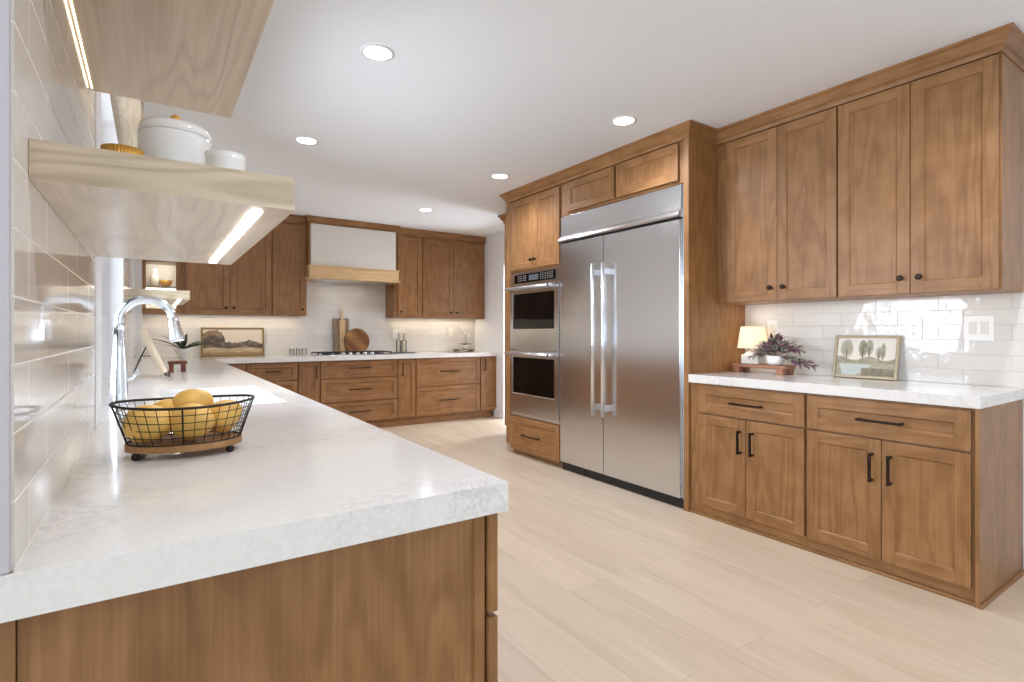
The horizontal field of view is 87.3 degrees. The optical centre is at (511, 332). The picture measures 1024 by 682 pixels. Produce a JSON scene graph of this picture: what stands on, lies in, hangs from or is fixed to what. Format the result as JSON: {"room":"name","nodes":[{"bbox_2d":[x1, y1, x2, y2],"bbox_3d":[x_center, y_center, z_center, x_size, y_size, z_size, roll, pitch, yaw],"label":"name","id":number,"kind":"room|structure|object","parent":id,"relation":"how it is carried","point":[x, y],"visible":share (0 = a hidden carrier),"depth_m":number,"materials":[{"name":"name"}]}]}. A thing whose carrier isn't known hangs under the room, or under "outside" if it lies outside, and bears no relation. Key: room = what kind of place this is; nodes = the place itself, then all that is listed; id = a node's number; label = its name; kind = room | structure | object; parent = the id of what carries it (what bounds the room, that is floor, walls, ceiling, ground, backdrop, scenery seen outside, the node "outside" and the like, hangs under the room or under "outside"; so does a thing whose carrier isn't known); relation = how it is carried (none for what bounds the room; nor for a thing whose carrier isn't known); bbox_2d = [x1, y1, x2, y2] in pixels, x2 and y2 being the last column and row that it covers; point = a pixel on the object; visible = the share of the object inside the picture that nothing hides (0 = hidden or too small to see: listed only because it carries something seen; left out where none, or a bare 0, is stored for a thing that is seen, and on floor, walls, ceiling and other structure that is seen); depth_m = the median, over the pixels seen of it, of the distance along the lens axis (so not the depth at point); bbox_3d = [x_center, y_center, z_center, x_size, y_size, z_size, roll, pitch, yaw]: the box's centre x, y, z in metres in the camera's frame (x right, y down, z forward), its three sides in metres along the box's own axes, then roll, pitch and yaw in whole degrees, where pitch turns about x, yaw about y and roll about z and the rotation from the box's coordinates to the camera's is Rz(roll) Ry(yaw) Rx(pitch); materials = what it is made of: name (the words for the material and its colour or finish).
{"room":"kitchen","nodes":[
{"label":"kitchen","id":0,"kind":"room"},
{"bbox_2d":[174,348,190,358],"bbox_3d":[-3.487,0.223,5.681,0.160,0.104,0.160,0,0,-34],"label":"plant pot","id":1,"kind":"object","parent":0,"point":[182,353],"depth_m":5.64,"materials":[{"name":"white ceramic"}]},
{"bbox_2d":[475,232,504,415],"bbox_3d":[-0.037,-0.098,7.404,0.120,2.575,1.730,0,0,-34],"label":"wall","id":2,"kind":"structure","parent":0,"point":[487,330],"depth_m":7.66,"materials":[{"name":"white paint"}]},
{"bbox_2d":[282,214,486,243],"bbox_3d":[-2.071,-1.338,6.627,4.113,0.092,0.132,0,0,-34],"label":"crown molding","id":3,"kind":"structure","parent":2,"relation":"attached to","point":[297,219],"depth_m":6.85,"materials":[{"name":"brown wood"}]},
{"bbox_2d":[493,408,499,417],"bbox_3d":[-0.208,1.130,7.535,0.018,0.120,0.180,0,0,-34],"label":"baseboard","id":4,"kind":"structure","parent":2,"relation":"attached to","point":[496,412],"depth_m":7.53,"materials":[{"name":"white"}]},
{"bbox_2d":[500,263,504,418],"bbox_3d":[-0.134,0.115,7.423,0.020,2.150,0.090,0,0,-34],"label":"trim","id":5,"kind":"structure","parent":2,"relation":"attached to","point":[502,265],"depth_m":7.40,"materials":[{"name":"white"}]},
{"bbox_2d":[144,0,1023,236],"bbox_3d":[0.035,-1.435,1.831,9.100,0.100,11.600,0,0,-34],"label":"ceiling","id":6,"kind":"structure","parent":0,"point":[471,91],"depth_m":2.92,"materials":[{"name":"white paint"}]},
{"bbox_2d":[295,136,318,144],"bbox_3d":[-1.478,-1.382,3.862,0.164,0.006,0.164,0,0,-34],"label":"recessed light","id":7,"kind":"object","parent":6,"relation":"in","point":[307,140],"visible":1,"depth_m":3.86,"materials":[{"name":"white"}]},
{"bbox_2d":[360,44,394,61],"bbox_3d":[-0.665,-1.382,2.652,0.164,0.006,0.164,0,0,-34],"label":"recessed light","id":8,"kind":"object","parent":6,"relation":"in","point":[375,52],"visible":1,"depth_m":2.65,"materials":[{"name":"white plastic"}]},
{"bbox_2d":[418,208,432,210],"bbox_3d":[-0.972,-1.382,6.034,0.164,0.006,0.164,0,0,-34],"label":"recessed light","id":9,"kind":"object","parent":6,"relation":"in","point":[420,209],"visible":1,"depth_m":6.02,"materials":[{"name":"white"}]},
{"bbox_2d":[491,173,508,178],"bbox_3d":[-0.107,-1.382,4.748,0.164,0.006,0.164,0,0,-34],"label":"recessed light","id":10,"kind":"object","parent":6,"relation":"in","point":[498,175],"visible":1,"depth_m":4.75,"materials":[{"name":"white"}]},
{"bbox_2d":[611,115,636,125],"bbox_3d":[0.730,-1.382,3.503,0.164,0.006,0.164,0,0,-34],"label":"recessed light","id":11,"kind":"object","parent":6,"relation":"in","point":[625,120],"visible":1,"depth_m":3.49,"materials":[{"name":"white"}]},
{"bbox_2d":[381,416,1023,681],"bbox_3d":[0.035,1.240,1.831,9.100,0.100,11.600,0,0,-34],"label":"floor","id":12,"kind":"structure","parent":0,"point":[599,581],"depth_m":2.33,"materials":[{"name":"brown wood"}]},
{"bbox_2d":[0,513,497,681],"bbox_3d":[-0.595,0.760,1.095,0.860,0.860,0.758,0,0,-34],"label":"base cabinet","id":13,"kind":"object","parent":12,"relation":"on","point":[416,606],"visible":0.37,"depth_m":0.84,"materials":[{"name":"brown wood"}]},
{"bbox_2d":[228,362,297,393],"bbox_3d":[-2.911,0.760,6.105,0.780,0.860,0.658,0,0,-34],"label":"base cabinet","id":14,"kind":"object","parent":12,"relation":"on","point":[282,374],"visible":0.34,"depth_m":5.96,"materials":[{"name":"brown wood"}]},
{"bbox_2d":[298,361,319,402],"bbox_3d":[-2.486,0.760,6.391,0.242,0.860,0.658,0,0,-34],"label":"base cabinet","id":15,"kind":"object","parent":12,"relation":"on","point":[308,371],"visible":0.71,"depth_m":6.16,"materials":[{"name":"brown wood"}]},
{"bbox_2d":[320,359,396,427],"bbox_3d":[-1.992,0.760,6.723,0.947,0.860,0.658,0,0,-34],"label":"base cabinet","id":16,"kind":"object","parent":12,"relation":"on","point":[364,390],"visible":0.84,"depth_m":6.50,"materials":[{"name":"brown wood"}]},
{"bbox_2d":[396,358,414,425],"bbox_3d":[-1.497,0.760,7.056,0.243,0.860,0.658,0,0,-34],"label":"base cabinet","id":17,"kind":"object","parent":12,"relation":"on","point":[405,367],"visible":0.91,"depth_m":6.82,"materials":[{"name":"brown wood"}]},
{"bbox_2d":[414,356,479,424],"bbox_3d":[-0.998,0.760,7.391,0.958,0.860,0.658,0,0,-34],"label":"base cabinet","id":18,"kind":"object","parent":12,"relation":"on","point":[446,388],"visible":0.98,"depth_m":7.14,"materials":[{"name":"brown wood"}]},
{"bbox_2d":[478,356,495,417],"bbox_3d":[-0.491,0.760,7.732,0.261,0.860,0.658,0,0,-34],"label":"base cabinet","id":19,"kind":"object","parent":12,"relation":"on","point":[487,363],"visible":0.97,"depth_m":7.50,"materials":[{"name":"brown wood"}]},
{"bbox_2d":[505,223,505,424],"bbox_3d":[0.363,-0.060,6.178,0.575,2.500,0.800,0,0,-34],"label":"pantry cabinet","id":20,"kind":"object","parent":12,"relation":"on","point":[505,223],"visible":0.07,"depth_m":6.32,"materials":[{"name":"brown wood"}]},
{"bbox_2d":[506,185,561,466],"bbox_3d":[0.427,-0.060,5.201,0.678,2.500,0.843,0,0,-34],"label":"tall cabinet","id":21,"kind":"object","parent":12,"relation":"on","point":[533,222],"visible":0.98,"depth_m":5.04,"materials":[{"name":"brown wood"}]},
{"bbox_2d":[504,267,559,423],"bbox_3d":[0.411,0.115,5.152,0.670,1.386,0.772,0,0,-34],"label":"double oven","id":22,"kind":"object","parent":21,"relation":"in","point":[534,295],"visible":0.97,"depth_m":4.97,"materials":[{"name":"metal"}]},
{"bbox_2d":[558,184,683,507],"bbox_3d":[1.005,0.089,4.287,0.696,2.194,1.306,0,0,-34],"label":"refrigerator","id":23,"kind":"object","parent":12,"relation":"on","point":[622,262],"visible":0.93,"depth_m":4.04,"materials":[{"name":"silver metal"}]},
{"bbox_2d":[561,140,683,216],"bbox_3d":[1.046,-1.160,4.315,0.640,0.300,1.315,0,0,-34],"label":"upper cabinet","id":24,"kind":"object","parent":23,"relation":"on","point":[663,168],"visible":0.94,"depth_m":4.03,"materials":[{"name":"brown wood"}]},
{"bbox_2d":[684,138,744,511],"bbox_3d":[1.427,-0.060,3.752,0.644,2.500,0.040,0,0,-34],"label":"end panel","id":25,"kind":"object","parent":12,"relation":"on","point":[711,329],"visible":0.53,"depth_m":3.63,"materials":[{"name":"brown wood"}]},
{"bbox_2d":[690,382,807,549],"bbox_3d":[1.629,0.760,3.403,0.668,0.860,0.763,0,0,-34],"label":"base cabinet","id":26,"kind":"object","parent":12,"relation":"on","point":[749,445],"visible":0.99,"depth_m":3.18,"materials":[{"name":"brown wood"}]},
{"bbox_2d":[806,393,1023,609],"bbox_3d":[2.053,0.760,2.774,0.668,0.860,0.750,0,0,-34],"label":"base cabinet","id":27,"kind":"object","parent":12,"relation":"on","point":[927,497],"visible":0.98,"depth_m":2.54,"materials":[{"name":"brown wood"}]},
{"bbox_2d":[688,371,1023,408],"bbox_3d":[1.854,0.302,3.105,0.641,0.053,1.509,0,0,-34],"label":"countertop","id":28,"kind":"structure","parent":27,"relation":"on","point":[932,393],"depth_m":2.79,"materials":[{"name":"white stone"}]},
{"bbox_2d":[732,363,795,374],"bbox_3d":[1.700,0.246,3.637,0.140,0.060,0.380,0,0,-34],"label":"wooden riser","id":29,"kind":"object","parent":28,"relation":"on","point":[737,367],"visible":0.96,"depth_m":3.54,"materials":[{"name":"brown wood"}]},
{"bbox_2d":[737,326,766,363],"bbox_3d":[1.669,0.087,3.719,0.201,0.258,0.201,0,0,-34],"label":"table lamp","id":30,"kind":"object","parent":29,"relation":"on","point":[749,336],"visible":0.89,"depth_m":3.66,"materials":[{"name":"white ceramic"}]},
{"bbox_2d":[748,333,818,371],"bbox_3d":[1.768,0.121,3.498,0.173,0.250,0.473,0,0,-34],"label":"flower arrangement","id":31,"kind":"object","parent":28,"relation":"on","point":[772,345],"visible":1,"depth_m":3.52,"materials":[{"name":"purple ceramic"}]},
{"bbox_2d":[832,335,900,380],"bbox_3d":[2.115,0.146,3.211,0.068,0.258,0.350,0,0,-34],"label":"framed painting","id":32,"kind":"object","parent":28,"relation":"on","point":[855,356],"visible":1,"depth_m":3.20,"materials":[{"name":"beige"}]},
{"bbox_3d":[-2.878,0.760,4.724,0.600,0.860,1.649,0,0,-34],"label":"base cabinet","id":33,"kind":"object","parent":12,"relation":"on","visible":0},
{"bbox_2d":[0,351,507,622],"bbox_3d":[-0.688,0.302,4.265,4.458,0.053,6.195,0,0,-34],"label":"countertop","id":34,"kind":"structure","parent":33,"relation":"on","point":[305,476],"depth_m":0.92,"materials":[{"name":"white stone"}]},
{"bbox_2d":[108,295,184,404],"bbox_3d":[-1.438,0.065,2.118,0.251,0.422,0.068,0,0,-34],"label":"faucet","id":35,"kind":"object","parent":34,"relation":"on","point":[119,379],"visible":0.94,"depth_m":2.06,"materials":[{"name":"silver metal"}]},
{"bbox_2d":[133,346,169,376],"bbox_3d":[-2.262,0.169,3.360,0.202,0.213,0.208,0,0,-34],"label":"easel","id":36,"kind":"object","parent":34,"relation":"on","point":[165,373],"visible":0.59,"depth_m":3.33,"materials":[{"name":"black metal"}]},
{"bbox_2d":[138,330,166,374],"bbox_3d":[-2.254,0.122,3.371,0.132,0.274,0.240,0,0,-29],"label":"display board","id":37,"kind":"object","parent":36,"relation":"on","point":[144,334],"visible":1,"depth_m":3.29,"materials":[{"name":"beige wood"}]},
{"bbox_2d":[167,360,186,371],"bbox_3d":[-2.341,0.237,3.752,0.116,0.078,0.090,0,0,-34],"label":"wooden riser","id":38,"kind":"object","parent":34,"relation":"on","point":[183,363],"visible":0.94,"depth_m":3.72,"materials":[{"name":"brown wood"}]},
{"bbox_2d":[108,394,254,460],"bbox_3d":[-0.752,0.214,1.238,0.288,0.123,0.230,0,0,-28],"label":"wire basket","id":39,"kind":"object","parent":34,"relation":"on","point":[170,443],"visible":0.81,"depth_m":1.18,"materials":[{"name":"black metal"}]},
{"bbox_2d":[122,405,171,442],"bbox_3d":[-0.802,0.201,1.182,0.097,0.084,0.086,0,0,-13],"label":"fruit","id":40,"kind":"object","parent":39,"relation":"in","point":[127,431],"visible":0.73,"depth_m":1.15,"materials":[{"name":"yellow food"}]},
{"bbox_2d":[153,399,174,413],"bbox_3d":[-0.814,0.196,1.265,0.082,0.079,0.085,0,0,-13],"label":"fruit","id":41,"kind":"object","parent":39,"relation":"in","point":[165,403],"visible":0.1,"depth_m":1.24,"materials":[{"name":"yellow food"}]},
{"bbox_2d":[170,403,214,439],"bbox_3d":[-0.723,0.202,1.214,0.094,0.082,0.086,0,0,41],"label":"fruit","id":42,"kind":"object","parent":39,"relation":"in","point":[187,419],"visible":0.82,"depth_m":1.19,"materials":[{"name":"yellow food"}]},
{"bbox_2d":[172,389,213,407],"bbox_3d":[-0.764,0.176,1.280,0.088,0.082,0.076,0,0,-8],"label":"fruit","id":43,"kind":"object","parent":39,"relation":"in","point":[189,396],"visible":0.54,"depth_m":1.26,"materials":[{"name":"yellow food"}]},
{"bbox_2d":[209,399,241,433],"bbox_3d":[-0.693,0.202,1.287,0.078,0.081,0.072,0,0,-8],"label":"fruit","id":44,"kind":"object","parent":39,"relation":"in","point":[222,415],"visible":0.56,"depth_m":1.27,"materials":[{"name":"yellow food"}]},
{"bbox_2d":[154,334,212,358],"bbox_3d":[-3.498,0.141,5.679,0.223,0.269,0.660,0,0,41],"label":"potted plant","id":45,"kind":"object","parent":34,"relation":"on","point":[184,350],"visible":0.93,"depth_m":5.66,"materials":[{"name":"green plant"}]},
{"bbox_2d":[201,327,264,356],"bbox_3d":[-3.237,0.108,6.232,0.655,0.334,0.066,0,0,-34],"label":"framed painting","id":46,"kind":"object","parent":34,"relation":"on","point":[227,341],"visible":1,"depth_m":6.22,"materials":[{"name":"beige paper"}]},
{"bbox_2d":[214,396,265,404],"bbox_3d":[-1.289,0.408,2.345,0.441,0.158,0.814,0,0,-34],"label":"sink","id":47,"kind":"object","parent":34,"relation":"in","point":[256,400],"visible":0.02,"depth_m":2.73,"materials":[{"name":"white"}]},
{"bbox_2d":[333,318,348,353],"bbox_3d":[-2.208,0.045,6.932,0.200,0.459,0.059,0,0,-34],"label":"cutting board","id":48,"kind":"object","parent":34,"relation":"on","point":[336,336],"visible":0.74,"depth_m":6.90,"materials":[{"name":"brown wood"}]},
{"bbox_2d":[339,310,345,350],"bbox_3d":[-2.188,-0.009,6.921,0.075,0.568,0.064,0,0,-34],"label":"cutting board","id":49,"kind":"object","parent":34,"relation":"on","point":[341,322],"visible":0.74,"depth_m":6.91,"materials":[{"name":"brown wood"}]},
{"bbox_2d":[310,350,394,355],"bbox_3d":[-1.981,0.257,6.702,0.940,0.038,0.435,0,0,-34],"label":"cooktop","id":50,"kind":"object","parent":34,"relation":"in","point":[328,353],"visible":1,"depth_m":6.60,"materials":[{"name":"metal"}]},
{"bbox_2d":[344,328,369,350],"bbox_3d":[-2.019,0.110,6.987,0.330,0.329,0.058,0,0,-34],"label":"cutting board","id":51,"kind":"object","parent":34,"relation":"on","point":[356,339],"visible":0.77,"depth_m":6.98,"materials":[{"name":"brown wood"}]},
{"bbox_2d":[452,349,475,351],"bbox_3d":[-0.698,0.259,7.796,0.300,0.034,0.160,0,0,-34],"label":"serving stand","id":52,"kind":"object","parent":34,"relation":"on","point":[455,350],"visible":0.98,"depth_m":7.73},
{"bbox_2d":[458,327,471,348],"bbox_3d":[-0.687,0.077,7.803,0.247,0.328,0.167,0,0,-34],"label":"orchid","id":53,"kind":"object","parent":52,"relation":"on","point":[464,346],"visible":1,"depth_m":7.78,"materials":[{"name":"white plant"}]},
{"bbox_3d":[-1.501,0.272,7.305,0.340,0.008,0.140,0,0,-34],"label":"tray","id":54,"kind":"object","parent":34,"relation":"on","visible":0},
{"bbox_2d":[396,330,400,351],"bbox_3d":[-1.539,0.117,7.280,0.068,0.300,0.067,0,0,-34],"label":"glass bottle","id":55,"kind":"object","parent":54,"relation":"on","point":[398,330],"visible":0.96,"depth_m":7.29,"materials":[{"name":"white"}]},
{"bbox_2d":[762,371,1023,568],"bbox_3d":[2.976,-0.098,2.133,0.120,2.575,8.820,0,0,-34],"label":"wall","id":56,"kind":"structure","parent":0,"point":[762,371],"depth_m":2.67,"materials":[{"name":"white paint"}]},
{"bbox_2d":[498,22,1023,223],"bbox_3d":[1.171,-1.338,4.471,1.127,0.092,4.639,0,0,-34],"label":"crown molding","id":57,"kind":"structure","parent":56,"relation":"attached to","point":[1008,39],"depth_m":3.15,"materials":[{"name":"brown wood"}]},
{"bbox_2d":[717,107,864,304],"bbox_3d":[1.764,-0.756,3.475,0.392,1.112,0.794,0,0,-34],"label":"upper cabinet","id":58,"kind":"object","parent":56,"relation":"attached to","point":[777,187],"visible":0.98,"depth_m":3.33,"materials":[{"name":"brown wood"}]},
{"bbox_2d":[745,292,1023,387],"bbox_3d":[2.678,0.023,2.461,0.009,0.506,3.497,0,0,-34],"label":"backsplash","id":59,"kind":"structure","parent":56,"relation":"attached to","point":[943,355],"depth_m":3.01,"materials":[{"name":"tile"}]},
{"bbox_2d":[768,320,777,336],"bbox_3d":[1.814,-0.025,3.732,0.007,0.118,0.074,0,0,-34],"label":"power outlet","id":60,"kind":"object","parent":59,"relation":"attached to","point":[772,324],"visible":0.86,"depth_m":3.72,"materials":[{"name":"white plastic"}]},
{"bbox_2d":[906,318,921,340],"bbox_3d":[2.279,-0.017,3.040,0.007,0.128,0.078,0,0,-34],"label":"power outlet","id":61,"kind":"object","parent":59,"relation":"attached to","point":[913,325],"visible":1,"depth_m":3.04,"materials":[{"name":"white plastic"}]},
{"bbox_2d":[964,315,993,340],"bbox_3d":[2.438,-0.023,2.802,0.009,0.130,0.124,0,0,-34],"label":"light switch","id":62,"kind":"object","parent":59,"relation":"attached to","point":[977,328],"visible":1,"depth_m":2.80,"materials":[{"name":"white plastic"}]},
{"bbox_2d":[838,53,1023,298],"bbox_3d":[2.184,-0.756,2.850,0.392,1.112,0.710,0,0,-34],"label":"upper cabinet","id":63,"kind":"object","parent":56,"relation":"attached to","point":[931,168],"visible":1,"depth_m":2.68,"materials":[{"name":"brown wood"}]},
{"bbox_3d":[-2.377,-0.098,3.142,0.160,2.575,6.192,0,0,-34],"label":"wall","id":64,"kind":"structure","parent":0,"visible":0},
{"bbox_2d":[0,0,9,574],"bbox_3d":[-0.647,-0.555,0.570,0.166,1.660,0.008,0,0,-34],"label":"trim","id":65,"kind":"structure","parent":64,"relation":"attached to","point":[4,4],"depth_m":0.61,"materials":[{"name":"grey"}]},
{"bbox_2d":[10,0,135,570],"bbox_3d":[-2.305,-0.554,3.185,0.008,1.661,6.183,0,0,-34],"label":"backsplash","id":66,"kind":"structure","parent":64,"relation":"attached to","point":[52,275],"depth_m":0.81,"materials":[{"name":"tile"}]},
{"bbox_2d":[95,91,122,429],"bbox_3d":[-1.732,-0.554,2.245,0.110,1.661,1.840,0,0,-34],"label":"trim","id":67,"kind":"structure","parent":64,"relation":"attached to","point":[108,270],"depth_m":2.55,"materials":[{"name":"white"}]},
{"bbox_2d":[110,94,143,147],"bbox_3d":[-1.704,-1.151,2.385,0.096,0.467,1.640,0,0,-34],"label":"cutting board","id":68,"kind":"object","parent":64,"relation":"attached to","point":[128,112],"visible":0.07,"depth_m":2.30,"materials":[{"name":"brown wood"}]},
{"bbox_2d":[136,259,142,358],"bbox_3d":[-3.921,-0.554,5.643,0.052,1.661,0.301,0,0,-34],"label":"trim","id":69,"kind":"structure","parent":64,"relation":"attached to","point":[139,316],"depth_m":5.52,"materials":[{"name":"white"}]},
{"bbox_2d":[124,288,189,304],"bbox_3d":[-2.334,-0.227,3.528,0.326,0.054,0.860,0,0,-34],"label":"floating shelf","id":70,"kind":"object","parent":64,"relation":"attached to","point":[173,297],"visible":0.82,"depth_m":3.19,"materials":[{"name":"brown wood"}]},
{"bbox_2d":[29,138,294,264],"bbox_3d":[-0.726,-0.224,1.137,0.326,0.054,0.853,0,0,-34],"label":"floating shelf","id":71,"kind":"object","parent":64,"relation":"attached to","point":[116,204],"visible":1,"depth_m":0.85,"materials":[{"name":"brown wood"}]},
{"bbox_2d":[100,143,143,154],"bbox_3d":[-0.700,-0.290,0.964,0.064,0.078,0.064,0,0,-34],"label":"ribbed bowl","id":72,"kind":"object","parent":71,"relation":"on","point":[107,146],"visible":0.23,"depth_m":0.94,"materials":[{"name":"gold metal"}]},
{"bbox_2d":[137,115,210,163],"bbox_3d":[-0.675,-0.343,1.076,0.126,0.184,0.126,0,0,-34],"label":"pot","id":73,"kind":"object","parent":71,"relation":"on","point":[173,138],"visible":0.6,"depth_m":1.02,"materials":[{"name":"white ceramic"}]},
{"bbox_2d":[197,149,245,170],"bbox_3d":[-0.556,-0.295,1.029,0.084,0.088,0.071,0,0,1],"label":"bowl","id":74,"kind":"object","parent":71,"relation":"on","point":[213,157],"visible":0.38,"depth_m":1.00,"materials":[{"name":"white ceramic"}]},
{"bbox_2d":[68,0,273,117],"bbox_3d":[-0.726,-0.657,1.137,0.326,0.054,0.853,0,0,-34],"label":"floating shelf","id":75,"kind":"object","parent":64,"relation":"attached to","point":[194,55],"visible":1,"depth_m":1.18,"materials":[{"name":"brown wood"}]},
{"bbox_3d":[-2.345,-0.098,6.984,4.700,2.575,0.150,0,0,-34],"label":"wall","id":76,"kind":"structure","parent":0,"visible":0},
{"bbox_2d":[142,259,179,313],"bbox_3d":[-3.752,-0.757,5.737,0.331,1.115,0.310,0,0,-34],"label":"upper cabinet","id":77,"kind":"object","parent":76,"relation":"attached to","point":[167,270],"visible":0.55,"depth_m":5.73,"materials":[{"name":"brown wood"}]},
{"bbox_2d":[149,304,158,308],"bbox_3d":[-3.804,-0.281,5.697,0.090,0.120,0.090,0,0,-34],"label":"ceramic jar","id":78,"kind":"object","parent":77,"relation":"in","point":[150,305],"visible":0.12,"depth_m":5.66,"materials":[{"name":"white ceramic"}]},
{"bbox_2d":[150,269,159,285],"bbox_3d":[-3.808,-0.584,5.718,0.090,0.190,0.090,0,0,-34],"label":"vase","id":79,"kind":"object","parent":77,"relation":"on","point":[154,278],"visible":0.91,"depth_m":5.69,"materials":[{"name":"white ceramic"}]},
{"bbox_2d":[146,260,175,265],"bbox_3d":[-3.758,-0.749,5.746,0.291,0.018,0.270,0,0,-34],"label":"shelf","id":80,"kind":"object","parent":77,"relation":"attached to","point":[148,262],"depth_m":5.75,"materials":[{"name":"brown wood"}]},
{"bbox_2d":[146,285,175,289],"bbox_3d":[-3.758,-0.479,5.746,0.291,0.018,0.270,0,0,-34],"label":"shelf","id":81,"kind":"object","parent":77,"relation":"attached to","point":[172,287],"depth_m":5.73,"materials":[{"name":"white wood"}]},
{"bbox_2d":[160,280,171,285],"bbox_3d":[-3.714,-0.524,5.758,0.120,0.070,0.120,0,0,-34],"label":"bowl","id":82,"kind":"object","parent":77,"relation":"on","point":[162,282],"visible":0.82,"depth_m":5.72,"materials":[{"name":"orange"}]},
{"bbox_2d":[179,230,271,315],"bbox_3d":[-3.233,-0.757,6.073,0.904,1.115,0.353,0,0,-34],"label":"upper cabinet","id":83,"kind":"object","parent":76,"relation":"attached to","point":[243,287],"visible":0.68,"depth_m":5.98,"materials":[{"name":"brown wood"}]},
{"bbox_2d":[270,222,306,315],"bbox_3d":[-2.696,-0.757,6.434,0.387,1.115,0.353,0,0,-34],"label":"upper cabinet","id":84,"kind":"object","parent":76,"relation":"attached to","point":[289,240],"visible":0.86,"depth_m":6.32,"materials":[{"name":"brown wood"}]},
{"bbox_2d":[143,281,474,357],"bbox_3d":[-2.298,-0.544,6.921,4.172,1.641,0.009,0,0,-34],"label":"backsplash","id":85,"kind":"structure","parent":76,"relation":"attached to","point":[364,306],"depth_m":6.88,"materials":[{"name":"tile"}]},
{"bbox_2d":[393,329,397,338],"bbox_3d":[-1.603,0.020,7.378,0.078,0.125,0.007,0,0,-34],"label":"power outlet","id":86,"kind":"object","parent":85,"relation":"attached to","point":[395,331],"visible":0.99,"depth_m":7.38,"materials":[{"name":"white plastic"}]},
{"bbox_2d":[448,328,452,335],"bbox_3d":[-0.899,-0.007,7.851,0.078,0.125,0.007,0,0,-34],"label":"power outlet","id":87,"kind":"object","parent":85,"relation":"attached to","point":[450,330],"visible":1,"depth_m":7.85,"materials":[{"name":"white plastic"}]},
{"bbox_2d":[305,222,399,284],"bbox_3d":[-2.045,-0.971,6.798,1.144,0.678,0.475,0,0,-34],"label":"range hood","id":88,"kind":"object","parent":76,"relation":"attached to","point":[335,254],"visible":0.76,"depth_m":6.62,"materials":[{"name":"white paint"}]},
{"bbox_2d":[386,235,421,317],"bbox_3d":[-1.458,-0.757,7.266,0.398,1.115,0.353,0,0,-34],"label":"upper cabinet","id":89,"kind":"object","parent":76,"relation":"attached to","point":[404,298],"visible":0.94,"depth_m":7.16,"materials":[{"name":"brown wood"}]},
{"bbox_2d":[422,237,483,318],"bbox_3d":[-0.882,-0.757,7.653,0.986,1.115,0.353,0,0,-34],"label":"upper cabinet","id":90,"kind":"object","parent":76,"relation":"attached to","point":[452,271],"visible":0.98,"depth_m":7.51,"materials":[{"name":"brown wood"}]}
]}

